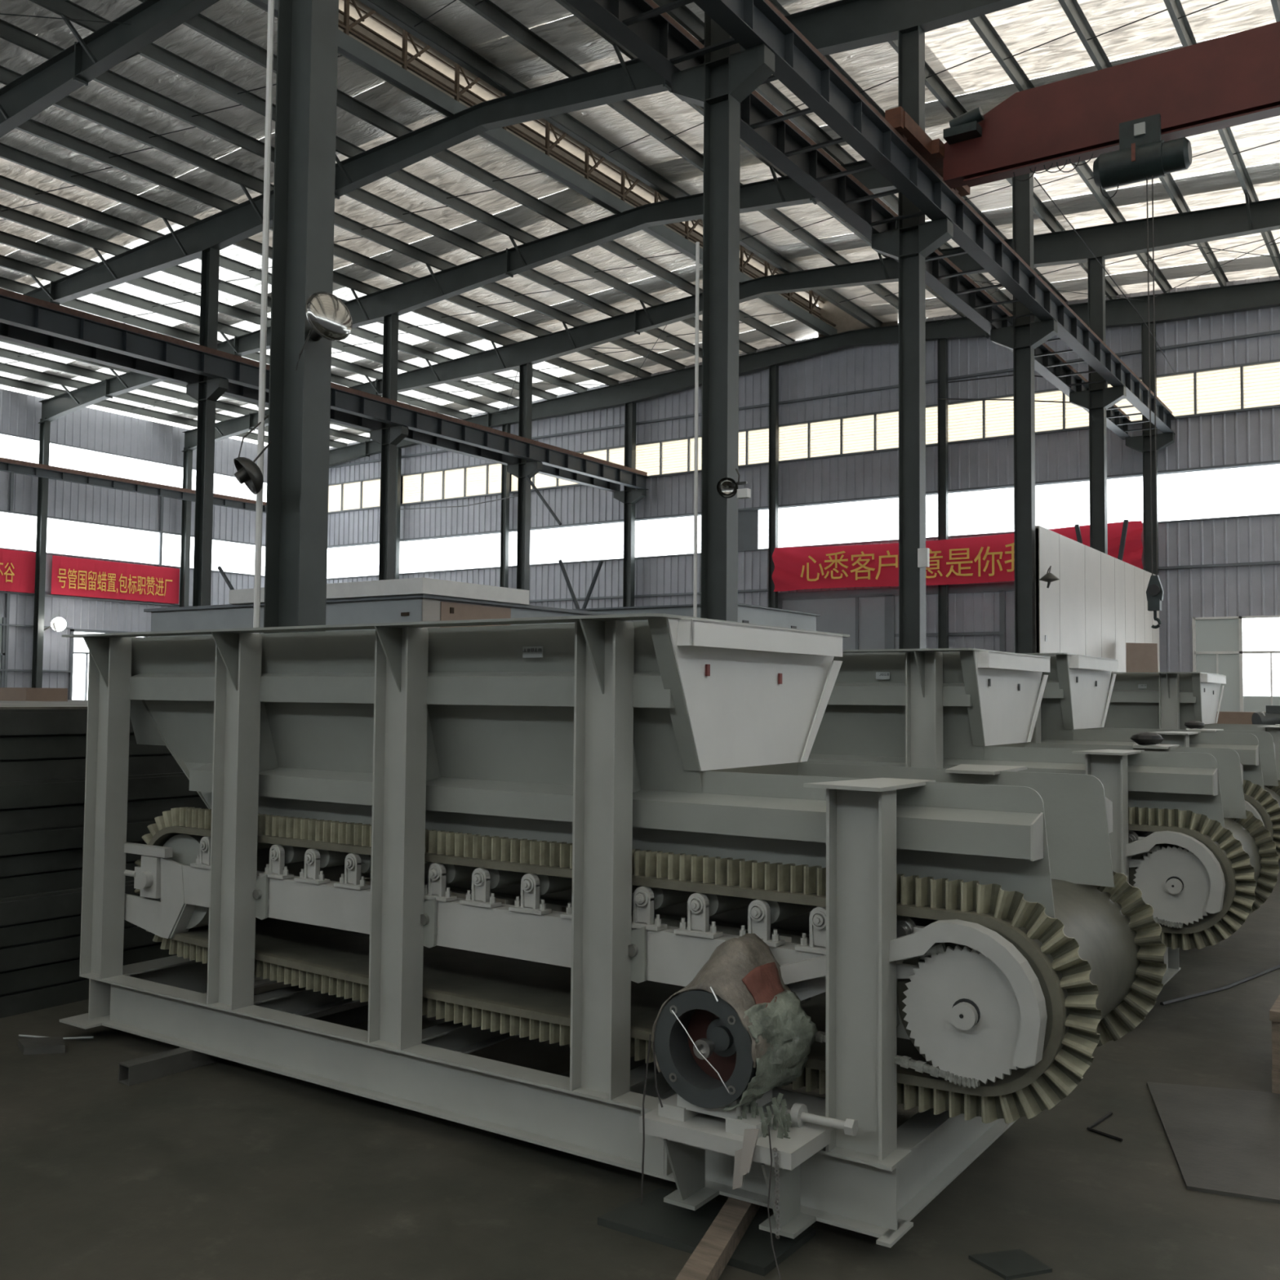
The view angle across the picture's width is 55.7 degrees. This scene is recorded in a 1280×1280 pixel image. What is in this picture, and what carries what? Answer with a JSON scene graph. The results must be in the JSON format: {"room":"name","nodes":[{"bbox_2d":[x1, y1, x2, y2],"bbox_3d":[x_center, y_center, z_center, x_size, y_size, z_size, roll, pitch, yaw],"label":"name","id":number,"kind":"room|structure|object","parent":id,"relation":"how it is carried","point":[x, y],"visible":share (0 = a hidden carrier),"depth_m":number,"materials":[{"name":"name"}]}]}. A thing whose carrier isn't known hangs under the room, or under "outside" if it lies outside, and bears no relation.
{"room":"factory workshop","nodes":[
{"label":"factory workshop","id":0,"kind":"room"},
{"bbox_2d":[0,457,266,513],"bbox_3d":[-22.428,-6.146,42.014,0.200,0.450,28.000,-1,-3,34],"label":"beam","id":1,"kind":"structure","parent":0,"point":[10,465],"depth_m":45.81,"materials":[{"name":"metal"}]},
{"bbox_2d":[0,388,267,688],"bbox_3d":[-28.552,-3.239,34.220,0.140,12.330,48.500,-1,-3,34],"label":"wall","id":2,"kind":"structure","parent":0,"point":[20,414],"depth_m":46.06,"materials":[{"name":"metal"}]},
{"bbox_2d":[0,617,6,687],"bbox_3d":[-23.011,0.507,42.360,0.100,2.700,1.700,-1,-3,34],"label":"window","id":3,"kind":"structure","parent":2,"relation":"in","point":[2,620],"depth_m":42.95,"materials":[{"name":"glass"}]},
{"bbox_2d":[0,548,35,593],"bbox_3d":[-23.255,-2.534,41.809,0.054,1.480,5.050,-1,-3,34],"label":"banner","id":4,"kind":"object","parent":2,"relation":"attached to","point":[17,568],"visible":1,"depth_m":43.33,"materials":[{"name":"red fabric"}]},
{"bbox_2d":[67,628,147,700],"bbox_3d":[-20.315,1.605,46.310,0.120,3.920,3.150,-1,-3,34],"label":"door","id":5,"kind":"structure","parent":2,"relation":"in","point":[73,630],"depth_m":45.12,"materials":[{"name":"grey paint"}]},
{"bbox_2d":[46,552,180,568],"bbox_3d":[-20.270,-3.728,46.589,0.080,1.360,6.000,-1,-3,34],"label":"window","id":6,"kind":"structure","parent":2,"relation":"in","point":[46,553],"depth_m":46.48,"materials":[{"name":"glass"}]},
{"bbox_2d":[51,555,179,604],"bbox_3d":[-20.037,-2.275,46.579,0.054,1.420,5.330,-1,-3,34],"label":"banner","id":7,"kind":"object","parent":2,"relation":"attached to","point":[72,576],"visible":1,"depth_m":46.43,"materials":[{"name":"red fabric"}]},
{"bbox_2d":[49,441,182,467],"bbox_3d":[-20.244,-6.664,46.725,0.080,1.020,6.000,-1,-3,34],"label":"window","id":8,"kind":"structure","parent":2,"relation":"in","point":[50,442],"depth_m":46.69,"materials":[{"name":"glass"}]},
{"bbox_2d":[0,0,1279,466],"bbox_3d":[-6.419,-10.103,19.631,54.000,2.414,48.530,-1,-3,34],"label":"ceiling","id":9,"kind":"structure","parent":0,"point":[104,104],"depth_m":28.66,"materials":[{"name":"silver metal"}]},
{"bbox_2d":[249,0,897,337],"bbox_3d":[-6.395,-11.832,19.724,3.000,1.630,48.500,-1,-3,34],"label":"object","id":10,"kind":"object","parent":9,"relation":"on","point":[370,36],"visible":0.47,"depth_m":27.07,"materials":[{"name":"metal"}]},
{"bbox_2d":[0,862,1279,1279],"bbox_3d":[-6.524,2.577,19.056,53.800,0.300,48.900,-1,-3,34],"label":"floor","id":11,"kind":"structure","parent":0,"point":[226,1169],"depth_m":3.99,"materials":[{"name":"concrete"}]},
{"bbox_2d":[31,417,50,688],"bbox_3d":[-21.703,-2.315,43.859,0.460,11.500,0.340,-1,-3,34],"label":"steel column","id":12,"kind":"structure","parent":11,"relation":"on","point":[44,436],"depth_m":43.85,"materials":[{"name":"metal"}]},
{"bbox_2d":[44,616,66,631],"bbox_3d":[-21.197,-0.568,43.813,0.833,0.559,0.397,2,-3,-22],"label":"lamp","id":13,"kind":"object","parent":12,"relation":"attached to","point":[58,624],"visible":1,"depth_m":43.82,"materials":[{"name":"white"}]},
{"bbox_2d":[17,1035,65,1054],"bbox_3d":[-2.672,1.811,5.408,0.222,0.035,0.152,1,-3,-15],"label":"wood offcut","id":14,"kind":"object","parent":11,"relation":"on","point":[48,1045],"visible":1,"depth_m":5.36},
{"bbox_2d":[0,977,88,1017],"bbox_3d":[-4.604,1.829,7.010,3.666,0.114,4.057,-1,-3,34],"label":"slab","id":15,"kind":"object","parent":11,"relation":"on","point":[18,1002],"visible":0.17,"depth_m":6.11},
{"bbox_2d":[0,942,177,995],"bbox_3d":[-4.641,1.711,6.959,3.667,0.115,4.216,-1,-3,34],"label":"slab","id":16,"kind":"object","parent":15,"relation":"on","point":[17,980],"visible":0.17,"depth_m":6.16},
{"bbox_2d":[0,924,159,971],"bbox_3d":[-4.654,1.593,6.933,3.679,0.118,4.184,-1,-3,34],"label":"slab","id":17,"kind":"object","parent":16,"relation":"on","point":[42,952],"depth_m":6.13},
{"bbox_2d":[0,914,134,947],"bbox_3d":[-4.637,1.483,6.961,3.680,0.105,4.001,-1,-3,34],"label":"slab","id":18,"kind":"object","parent":17,"relation":"on","point":[66,926],"visible":0.17,"depth_m":6.09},
{"bbox_2d":[0,880,140,925],"bbox_3d":[-4.596,1.370,7.018,3.688,0.127,4.147,-1,-3,34],"label":"slab","id":19,"kind":"object","parent":18,"relation":"on","point":[68,902],"visible":0.17,"depth_m":6.09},
{"bbox_2d":[0,860,138,897],"bbox_3d":[-4.661,1.250,6.972,3.636,0.107,4.039,-1,-3,34],"label":"slab","id":20,"kind":"object","parent":19,"relation":"on","point":[68,878],"depth_m":6.15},
{"bbox_2d":[0,840,146,876],"bbox_3d":[-4.655,1.143,6.973,3.648,0.108,4.235,-1,-3,34],"label":"slab","id":21,"kind":"object","parent":20,"relation":"on","point":[71,858],"visible":0.09,"depth_m":6.14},
{"bbox_2d":[0,818,155,855],"bbox_3d":[-4.601,1.035,7.027,3.681,0.114,4.180,-1,-3,34],"label":"slab","id":22,"kind":"object","parent":21,"relation":"on","point":[20,842],"visible":0.17,"depth_m":6.14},
{"bbox_2d":[0,794,208,831],"bbox_3d":[-4.632,0.919,6.994,3.671,0.115,4.105,-1,-3,34],"label":"slab","id":23,"kind":"object","parent":22,"relation":"on","point":[64,815],"visible":0.17,"depth_m":6.23,"materials":[{"name":"metal"}]},
{"bbox_2d":[0,772,198,808],"bbox_3d":[-4.573,0.802,7.068,3.690,0.127,4.132,-1,-3,34],"label":"slab","id":24,"kind":"object","parent":23,"relation":"on","point":[14,794],"visible":0.17,"depth_m":6.22,"materials":[{"name":"metal"}]},
{"bbox_2d":[0,753,183,782],"bbox_3d":[-4.663,0.678,6.977,3.648,0.111,4.089,-1,-3,34],"label":"slab","id":25,"kind":"object","parent":24,"relation":"on","point":[51,768],"depth_m":6.24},
{"bbox_2d":[0,732,170,759],"bbox_3d":[-4.606,0.566,7.057,3.657,0.121,4.053,-1,-3,34],"label":"slab","id":26,"kind":"object","parent":25,"relation":"on","point":[49,745],"visible":0.17,"depth_m":6.18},
{"bbox_2d":[0,709,133,735],"bbox_3d":[-4.654,0.438,6.968,3.682,0.126,4.180,-1,-3,34],"label":"slab","id":27,"kind":"object","parent":26,"relation":"on","point":[12,722],"visible":0.25,"depth_m":6.12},
{"bbox_2d":[0,700,87,709],"bbox_3d":[-4.602,0.373,7.039,3.590,0.012,3.950,-1,-3,34],"label":"sheet","id":28,"kind":"object","parent":27,"relation":"on","point":[4,704],"visible":0.5,"depth_m":6.80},
{"bbox_2d":[62,699,87,702],"bbox_3d":[-8.198,1.498,15.262,10.300,1.474,3.450,-1,-3,34],"label":"crate","id":29,"kind":"object","parent":11,"relation":"on","point":[68,700],"visible":0.02,"depth_m":15.74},
{"bbox_2d":[0,687,67,701],"bbox_3d":[-9.340,0.690,15.742,5.900,0.155,0.500,-1,-3,34],"label":"beam","id":30,"kind":"structure","parent":29,"relation":"on","point":[18,694],"depth_m":14.07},
{"bbox_2d":[179,446,192,607],"bbox_3d":[-18.351,-2.055,48.829,0.460,11.500,0.340,-1,-3,34],"label":"steel column","id":31,"kind":"structure","parent":11,"relation":"on","point":[188,455],"depth_m":48.90,"materials":[{"name":"grey metal"}]},
{"bbox_2d":[186,247,228,606],"bbox_3d":[-10.456,-3.300,29.080,1.256,12.300,0.380,-1,-3,34],"label":"steel column","id":32,"kind":"structure","parent":11,"relation":"on","point":[207,390],"depth_m":29.11,"materials":[{"name":"metal"}]},
{"bbox_2d":[118,1001,368,1085],"bbox_3d":[-1.587,1.810,5.651,0.078,0.078,1.756,-1,-3,36],"label":"tube","id":33,"kind":"object","parent":11,"relation":"on","point":[141,1069],"visible":0.36,"depth_m":5.12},
{"bbox_2d":[263,0,338,633],"bbox_3d":[-2.564,-4.146,9.312,1.256,12.300,0.380,-1,-3,34],"label":"steel column","id":34,"kind":"structure","parent":11,"relation":"on","point":[303,254],"depth_m":9.22,"materials":[{"name":"metal"}]},
{"bbox_2d":[233,414,271,494],"bbox_3d":[-2.893,-1.405,9.003,0.228,0.660,0.405,1,-3,-3],"label":"lamp","id":35,"kind":"object","parent":34,"relation":"attached to","point":[249,473],"visible":1,"depth_m":8.89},
{"bbox_2d":[253,0,274,633],"bbox_3d":[-2.847,-4.000,9.290,0.048,12.000,0.048,-1,-3,34],"label":"conduit pipe","id":36,"kind":"object","parent":34,"relation":"attached to","point":[259,516],"visible":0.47,"depth_m":9.21,"materials":[{"name":"white plastic"}]},
{"bbox_2d":[295,291,352,370],"bbox_3d":[-2.347,-2.271,8.922,0.359,0.565,0.374,-1,-3,34],"label":"lamp","id":37,"kind":"object","parent":34,"relation":"attached to","point":[328,316],"visible":1,"depth_m":8.81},
{"bbox_2d":[565,0,1157,439],"bbox_3d":[4.261,-6.856,19.519,1.160,0.640,36.100,-1,-3,34],"label":"beam","id":38,"kind":"structure","parent":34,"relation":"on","point":[644,28],"depth_m":17.50,"materials":[{"name":"metal"}]},
{"bbox_2d":[692,0,1175,434],"bbox_3d":[4.834,-6.869,19.134,0.260,0.640,36.100,-1,-3,34],"label":"beam","id":39,"kind":"structure","parent":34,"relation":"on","point":[799,65],"depth_m":17.56,"materials":[{"name":"metal"}]},
{"bbox_2d":[884,21,1279,196],"bbox_3d":[11.061,-7.470,14.059,16.280,1.338,2.900,-1,-3,34],"label":"crane","id":40,"kind":"object","parent":39,"relation":"on","point":[1231,80],"visible":0.97,"depth_m":17.05,"materials":[{"name":"red paint"}]},
{"bbox_2d":[1093,113,1191,575],"bbox_3d":[6.979,-3.896,16.644,1.210,6.350,1.050,-1,-3,34],"label":"electric hoist","id":41,"kind":"object","parent":40,"relation":"hanging from","point":[1142,155],"visible":0.96,"depth_m":16.37,"materials":[{"name":"black metal"}]},
{"bbox_2d":[1146,575,1164,628],"bbox_3d":[6.868,-0.505,16.161,0.210,0.712,0.160,-1,-3,34],"label":"hook block","id":42,"kind":"object","parent":41,"relation":"hanging from","point":[1154,592],"visible":1,"depth_m":16.11,"materials":[{"name":"black metal"}]},
{"bbox_2d":[143,577,631,637],"bbox_3d":[-3.433,0.896,16.969,5.320,2.920,4.450,-1,-3,34],"label":"machine","id":43,"kind":"object","parent":11,"relation":"on","point":[410,599],"visible":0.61,"depth_m":14.54,"materials":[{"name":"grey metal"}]},
{"bbox_2d":[369,313,408,580],"bbox_3d":[-7.104,-3.040,34.049,1.256,12.300,0.380,-1,-3,34],"label":"steel column","id":44,"kind":"structure","parent":11,"relation":"on","point":[388,436],"depth_m":34.12,"materials":[{"name":"metal"}]},
{"bbox_2d":[393,448,401,579],"bbox_3d":[-10.242,-2.096,50.666,0.420,11.896,0.320,-1,-3,34],"label":"steel column","id":45,"kind":"structure","parent":11,"relation":"on","point":[398,451],"depth_m":50.77,"materials":[{"name":"grey metal"}]},
{"bbox_2d":[499,423,510,587],"bbox_3d":[-5.306,-2.360,47.350,0.420,12.206,0.320,-1,-3,34],"label":"steel column","id":46,"kind":"structure","parent":11,"relation":"on","point":[505,476],"depth_m":47.43,"materials":[{"name":"grey metal"}]},
{"bbox_2d":[506,363,542,602],"bbox_3d":[-3.751,-2.780,39.018,1.256,12.300,0.380,-1,-3,34],"label":"steel column","id":47,"kind":"structure","parent":11,"relation":"on","point":[524,468],"depth_m":39.09,"materials":[{"name":"metal"}]},
{"bbox_2d":[524,475,561,525],"bbox_3d":[-3.061,-4.429,38.397,1.453,1.695,0.070,-1,-3,34],"label":"rod","id":48,"kind":"object","parent":47,"relation":"attached to","point":[527,477],"visible":1,"depth_m":38.36,"materials":[{"name":"grey metal"}]},
{"bbox_2d":[59,613,1166,1279],"bbox_3d":[-0.472,0.887,4.878,4.640,1.855,1.774,-1,-3,36],"label":"machine","id":49,"kind":"object","parent":11,"relation":"on","point":[973,933],"visible":1,"depth_m":4.17,"materials":[{"name":"grey paint"}]},
{"bbox_2d":[613,401,645,607],"bbox_3d":[-0.399,-2.519,43.988,1.256,12.300,0.380,-1,-3,34],"label":"steel column","id":50,"kind":"structure","parent":11,"relation":"on","point":[629,496],"depth_m":44.06,"materials":[{"name":"metal"}]},
{"bbox_2d":[570,603,821,631],"bbox_3d":[0.634,1.033,19.512,3.620,2.955,2.880,-1,-3,34],"label":"enclosure","id":51,"kind":"object","parent":11,"relation":"on","point":[750,614],"visible":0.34,"depth_m":18.37,"materials":[{"name":"grey paint"}]},
{"bbox_2d":[558,560,579,608],"bbox_3d":[-1.175,-0.903,20.158,0.451,0.889,0.045,-1,-3,34],"label":"rod","id":52,"kind":"object","parent":51,"relation":"on","point":[562,566],"visible":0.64,"depth_m":20.15,"materials":[{"name":"grey metal"}]},
{"bbox_2d":[582,560,603,608],"bbox_3d":[-0.785,-0.882,19.894,0.411,0.829,0.045,-1,-3,34],"label":"rod","id":53,"kind":"object","parent":51,"relation":"on","point":[600,564],"visible":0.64,"depth_m":19.88,"materials":[{"name":"grey metal"}]},
{"bbox_2d":[597,1187,815,1275],"bbox_3d":[0.197,1.761,3.641,0.575,0.022,0.315,-1,-3,34],"label":"floor plate","id":54,"kind":"object","parent":11,"relation":"on","point":[656,1220],"visible":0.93,"depth_m":3.60,"materials":[{"name":"metal"}]},
{"bbox_2d":[675,1196,760,1279],"bbox_3d":[0.238,1.713,3.475,0.075,0.055,1.109,0,-3,19],"label":"wooden plank","id":55,"kind":"object","parent":54,"relation":"on","point":[708,1261],"visible":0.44,"depth_m":3.40,"materials":[{"name":"wood"}]},
{"bbox_2d":[671,12,774,622],"bbox_3d":[0.946,-3.889,14.175,1.256,12.300,0.380,-1,-3,34],"label":"steel column","id":56,"kind":"structure","parent":11,"relation":"on","point":[728,75],"depth_m":14.13,"materials":[{"name":"metal"}]},
{"bbox_2d":[693,241,699,617],"bbox_3d":[0.642,-1.198,13.997,0.044,6.900,0.044,-1,-3,34],"label":"conduit pipe","id":57,"kind":"object","parent":56,"relation":"attached to","point":[697,243],"visible":0.65,"depth_m":14.04,"materials":[{"name":"white plastic"}]},
{"bbox_2d":[716,468,751,498],"bbox_3d":[1.062,-1.766,13.676,0.388,0.354,0.174,-1,-3,34],"label":"lamp","id":58,"kind":"object","parent":56,"relation":"attached to","point":[726,487],"visible":1,"depth_m":13.74,"materials":[{"name":"grey metal"}]},
{"bbox_2d":[768,364,778,608],"bbox_3d":[4.483,-2.885,40.774,0.420,12.819,0.320,-1,-3,34],"label":"steel column","id":59,"kind":"structure","parent":11,"relation":"on","point":[773,371],"depth_m":40.88,"materials":[{"name":"metal"}]},
{"bbox_2d":[871,23,953,652],"bbox_3d":[4.298,-3.629,19.145,1.256,12.300,0.380,-1,-3,34],"label":"steel column","id":60,"kind":"structure","parent":11,"relation":"on","point":[914,240],"depth_m":19.14,"materials":[{"name":"metal"}]},
{"bbox_2d":[917,547,929,567],"bbox_3d":[4.381,-1.270,18.724,0.160,0.290,0.080,-1,-3,34],"label":"switch box","id":61,"kind":"object","parent":60,"relation":"attached to","point":[923,554],"visible":1,"depth_m":18.69,"materials":[{"name":"white plastic"}]},
{"bbox_2d":[937,337,948,648],"bbox_3d":[9.376,-2.991,37.479,0.420,12.814,0.320,-1,-3,34],"label":"steel column","id":62,"kind":"structure","parent":11,"relation":"on","point":[942,344],"depth_m":37.56,"materials":[{"name":"metal"}]},
{"bbox_2d":[968,1248,1052,1279],"bbox_3d":[1.047,1.765,3.430,0.176,0.010,0.143,1,-3,-19],"label":"floor plate","id":63,"kind":"object","parent":11,"relation":"on","point":[1012,1264],"visible":1,"depth_m":3.42,"materials":[{"name":"metal"}]},
{"bbox_2d":[990,173,1057,653],"bbox_3d":[7.650,-3.369,24.114,1.256,12.300,0.380,-1,-3,34],"label":"steel column","id":64,"kind":"structure","parent":11,"relation":"on","point":[1025,335],"depth_m":24.13,"materials":[{"name":"metal"}]},
{"bbox_2d":[1034,177,1175,373],"bbox_3d":[10.213,-7.710,26.085,6.194,2.821,0.216,3,-4,-42],"label":"overhead cable","id":65,"kind":"object","parent":64,"relation":"attached to","point":[1034,177],"visible":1,"depth_m":25.72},
{"bbox_2d":[1069,256,1126,554],"bbox_3d":[11.002,-3.109,29.083,1.256,12.300,0.380,-1,-3,34],"label":"steel column","id":66,"kind":"structure","parent":11,"relation":"on","point":[1099,397],"depth_m":29.16,"materials":[{"name":"metal"}]},
{"bbox_2d":[1086,1111,1122,1142],"bbox_3d":[1.734,1.823,4.556,0.115,0.011,0.305,0,-3,15],"label":"wire","id":67,"kind":"object","parent":11,"relation":"on","point":[1090,1127],"visible":1,"depth_m":4.50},
{"bbox_2d":[1117,519,1128,560],"bbox_3d":[13.069,-0.040,33.868,1.159,6.607,0.110,-1,-3,34],"label":"rod","id":68,"kind":"object","parent":11,"relation":"on","point":[1125,526],"visible":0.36,"depth_m":33.71,"materials":[{"name":"grey metal"}]},
{"bbox_2d":[1125,642,1158,671],"bbox_3d":[11.831,1.536,28.486,0.850,2.980,0.540,-1,-3,34],"label":"leaning board","id":69,"kind":"object","parent":11,"relation":"on","point":[1140,657],"visible":0.36,"depth_m":28.71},
{"bbox_2d":[1125,322,1174,652],"bbox_3d":[14.354,-2.848,34.053,1.256,12.300,0.380,-1,-3,34],"label":"steel column","id":70,"kind":"structure","parent":11,"relation":"on","point":[1140,443],"depth_m":34.15,"materials":[{"name":"metal"}]},
{"bbox_2d":[772,520,1142,591],"bbox_3d":[9.262,-2.462,37.203,11.600,1.550,0.210,-1,-3,34],"label":"banner","id":71,"kind":"object","parent":70,"relation":"attached to","point":[989,558],"visible":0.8,"depth_m":37.39,"materials":[{"name":"red fabric"}]},
{"bbox_2d":[1146,1081,1279,1204],"bbox_3d":[2.585,1.818,4.297,1.378,0.012,1.317,0,-3,19],"label":"floor plate","id":72,"kind":"object","parent":11,"relation":"on","point":[1222,1141],"visible":1,"depth_m":4.43,"materials":[{"name":"metal"}]},
{"bbox_2d":[1160,964,1279,1005],"bbox_3d":[3.818,1.967,7.272,2.796,0.023,0.080,3,-4,-41],"label":"cable","id":73,"kind":"object","parent":11,"relation":"on","point":[1273,968],"visible":1,"depth_m":6.71,"materials":[{"name":"black rubber"}]},
{"bbox_2d":[1251,705,1279,724],"bbox_3d":[8.390,1.642,15.987,0.800,1.550,0.600,-1,-3,34],"label":"motor","id":74,"kind":"object","parent":11,"relation":"on","point":[1272,716],"visible":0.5,"depth_m":15.92,"materials":[{"name":"grey metal"}]},
{"bbox_2d":[1269,994,1279,1093],"bbox_3d":[2.890,1.697,5.176,0.270,0.340,0.750,-1,-3,34],"label":"wooden block","id":75,"kind":"object","parent":11,"relation":"on","point":[1274,1012],"visible":1,"depth_m":4.94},
{"bbox_3d":[-13.808,-3.561,24.110,1.256,12.300,0.380,-1,-3,34],"label":"steel column","id":76,"kind":"structure","parent":11,"relation":"on","visible":0},
{"bbox_2d":[0,322,620,492],"bbox_3d":[-9.475,-6.416,31.660,0.260,0.640,31.300,-1,-3,34],"label":"beam","id":77,"kind":"structure","parent":76,"relation":"on","point":[7,332],"depth_m":30.45,"materials":[{"name":"metal"}]},
{"bbox_2d":[0,288,648,489],"bbox_3d":[-8.529,-6.437,31.023,0.260,0.640,31.300,-1,-3,34],"label":"beam","id":78,"kind":"structure","parent":76,"relation":"on","point":[16,309],"depth_m":29.38,"materials":[{"name":"metal"}]},
{"bbox_3d":[16.498,2.639,29.784,0.600,0.980,0.600,-1,-3,34],"label":"trestle","id":79,"kind":"object","parent":11,"relation":"on","visible":0},
{"bbox_2d":[1215,711,1266,724],"bbox_3d":[15.757,1.987,30.318,2.600,0.360,0.400,-1,-3,34],"label":"wooden beam","id":80,"kind":"structure","parent":79,"relation":"on","point":[1224,717],"depth_m":30.58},
{"bbox_2d":[326,275,1279,671],"bbox_3d":[7.042,-3.351,39.398,53.400,13.669,0.160,-1,-3,34],"label":"wall","id":81,"kind":"structure","parent":0,"point":[1227,566],"depth_m":39.39,"materials":[{"name":"metal"}]},
{"bbox_2d":[328,475,403,514],"bbox_3d":[-12.551,-6.264,52.791,6.110,1.300,0.120,-1,-3,34],"label":"window","id":82,"kind":"structure","parent":81,"relation":"in","point":[365,494],"depth_m":52.68,"materials":[{"name":"glass"}]},
{"bbox_2d":[400,532,500,574],"bbox_3d":[-7.592,-3.518,49.321,5.950,1.420,0.090,-1,-3,34],"label":"window","id":83,"kind":"structure","parent":81,"relation":"in","point":[497,532],"depth_m":49.35,"materials":[{"name":"glass"}]},
{"bbox_2d":[400,462,511,505],"bbox_3d":[-7.575,-6.375,49.441,6.010,1.300,0.120,-1,-3,34],"label":"window","id":84,"kind":"structure","parent":81,"relation":"in","point":[481,480],"depth_m":49.50,"materials":[{"name":"glass"}]},
{"bbox_2d":[508,521,623,567],"bbox_3d":[-2.678,-3.627,46.012,5.900,1.420,0.090,-1,-3,34],"label":"window","id":85,"kind":"structure","parent":81,"relation":"in","point":[616,522],"depth_m":45.85,"materials":[{"name":"glass"}]},
{"bbox_2d":[509,444,624,493],"bbox_3d":[-2.661,-6.485,46.132,5.960,1.300,0.120,-1,-3,34],"label":"window","id":86,"kind":"structure","parent":81,"relation":"in","point":[615,455],"depth_m":46.08,"materials":[{"name":"glass"}]},
{"bbox_2d":[635,508,768,558],"bbox_3d":[2.215,-3.736,42.717,5.900,1.420,0.090,-1,-3,34],"label":"window","id":87,"kind":"structure","parent":81,"relation":"in","point":[762,508],"depth_m":43.18,"materials":[{"name":"glass"}]},
{"bbox_2d":[635,426,768,478],"bbox_3d":[2.232,-6.594,42.837,5.960,1.300,0.120,-1,-3,34],"label":"window","id":88,"kind":"structure","parent":81,"relation":"in","point":[674,456],"depth_m":43.30,"materials":[{"name":"glass"}]},
{"bbox_2d":[777,493,937,547],"bbox_3d":[7.108,-3.845,39.422,5.900,1.420,0.090,-1,-3,34],"label":"window","id":89,"kind":"structure","parent":81,"relation":"in","point":[937,493],"depth_m":39.55,"materials":[{"name":"glass"}]},
{"bbox_2d":[778,404,937,463],"bbox_3d":[7.125,-6.703,39.542,5.960,1.300,0.120,-1,-3,34],"label":"window","id":90,"kind":"structure","parent":81,"relation":"in","point":[873,432],"depth_m":39.79,"materials":[{"name":"glass"}]},
{"bbox_2d":[777,582,1014,653],"bbox_3d":[9.560,0.862,37.491,11.850,5.120,0.140,-1,-3,34],"label":"door","id":91,"kind":"structure","parent":81,"relation":"in","point":[979,619],"depth_m":38.46,"materials":[{"name":"grey paint"}]},
{"bbox_2d":[947,377,1142,444],"bbox_3d":[12.059,-6.813,36.219,6.060,1.300,0.120,-1,-3,34],"label":"window","id":92,"kind":"structure","parent":81,"relation":"in","point":[968,420],"depth_m":36.86,"materials":[{"name":"glass"}]},
{"bbox_2d":[948,475,1142,537],"bbox_3d":[12.042,-3.955,36.099,6.000,1.420,0.090,-1,-3,34],"label":"window","id":93,"kind":"structure","parent":81,"relation":"in","point":[1008,532],"depth_m":36.77,"materials":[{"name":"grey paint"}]},
{"bbox_2d":[1156,359,1279,419],"bbox_3d":[16.994,-6.923,32.896,5.960,1.300,0.120,-1,-3,34],"label":"window","id":94,"kind":"structure","parent":81,"relation":"in","point":[1251,386],"depth_m":33.51,"materials":[{"name":"glass"}]},
{"bbox_2d":[1157,462,1279,523],"bbox_3d":[16.977,-4.065,32.776,5.900,1.420,0.090,-1,-3,34],"label":"window","id":95,"kind":"structure","parent":81,"relation":"in","point":[1271,514],"depth_m":33.41,"materials":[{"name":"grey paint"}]},
{"bbox_2d":[1191,615,1279,711],"bbox_3d":[19.805,1.235,30.597,10.770,3.920,0.080,-1,-3,34],"label":"door","id":96,"kind":"structure","parent":81,"relation":"in","point":[1217,642],"depth_m":33.15,"materials":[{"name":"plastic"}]},
{"bbox_2d":[1035,525,1159,672],"bbox_3d":[10.934,0.509,28.306,0.100,5.000,11.430,-1,-3,34],"label":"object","id":97,"kind":"structure","parent":0,"point":[1098,603],"depth_m":26.69,"materials":[{"name":"metal"}]},
{"bbox_3d":[2.514,1.886,6.500,0.080,0.080,1.300,-1,-3,34],"label":"bar","id":98,"kind":"object","parent":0,"visible":0},
{"bbox_2d":[504,648,1279,985],"bbox_3d":[1.201,0.979,7.306,4.596,1.783,1.630,-1,-3,34],"label":"machine","id":99,"kind":"object","parent":98,"relation":"on","point":[1203,862],"visible":0.18,"depth_m":6.45,"materials":[{"name":"paint"}]},
{"bbox_2d":[1129,732,1164,745],"bbox_3d":[2.869,0.558,6.854,0.182,0.074,0.166,2,-3,-31],"label":"bag","id":100,"kind":"object","parent":99,"relation":"on","point":[1142,738],"visible":1,"depth_m":6.79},
{"bbox_3d":[3.638,1.954,8.310,0.080,0.130,1.300,-1,-3,34],"label":"bar","id":101,"kind":"object","parent":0,"visible":0},
{"bbox_2d":[1019,653,1279,862],"bbox_3d":[2.325,1.023,9.117,4.596,1.783,1.630,-1,-3,34],"label":"machine","id":102,"kind":"object","parent":101,"relation":"on","point":[1072,708],"visible":0.02,"depth_m":8.28,"materials":[{"name":"paint"}]},
{"bbox_3d":[6.246,2.165,12.033,0.080,0.100,1.300,-1,-3,34],"label":"bar","id":103,"kind":"object","parent":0,"visible":0},
{"bbox_2d":[1099,671,1279,780],"bbox_3d":[4.934,1.248,12.840,4.596,1.783,1.630,-1,-3,34],"label":"machine","id":104,"kind":"object","parent":103,"relation":"on","point":[1139,700],"visible":0.02,"depth_m":12.18,"materials":[{"name":"paint"}]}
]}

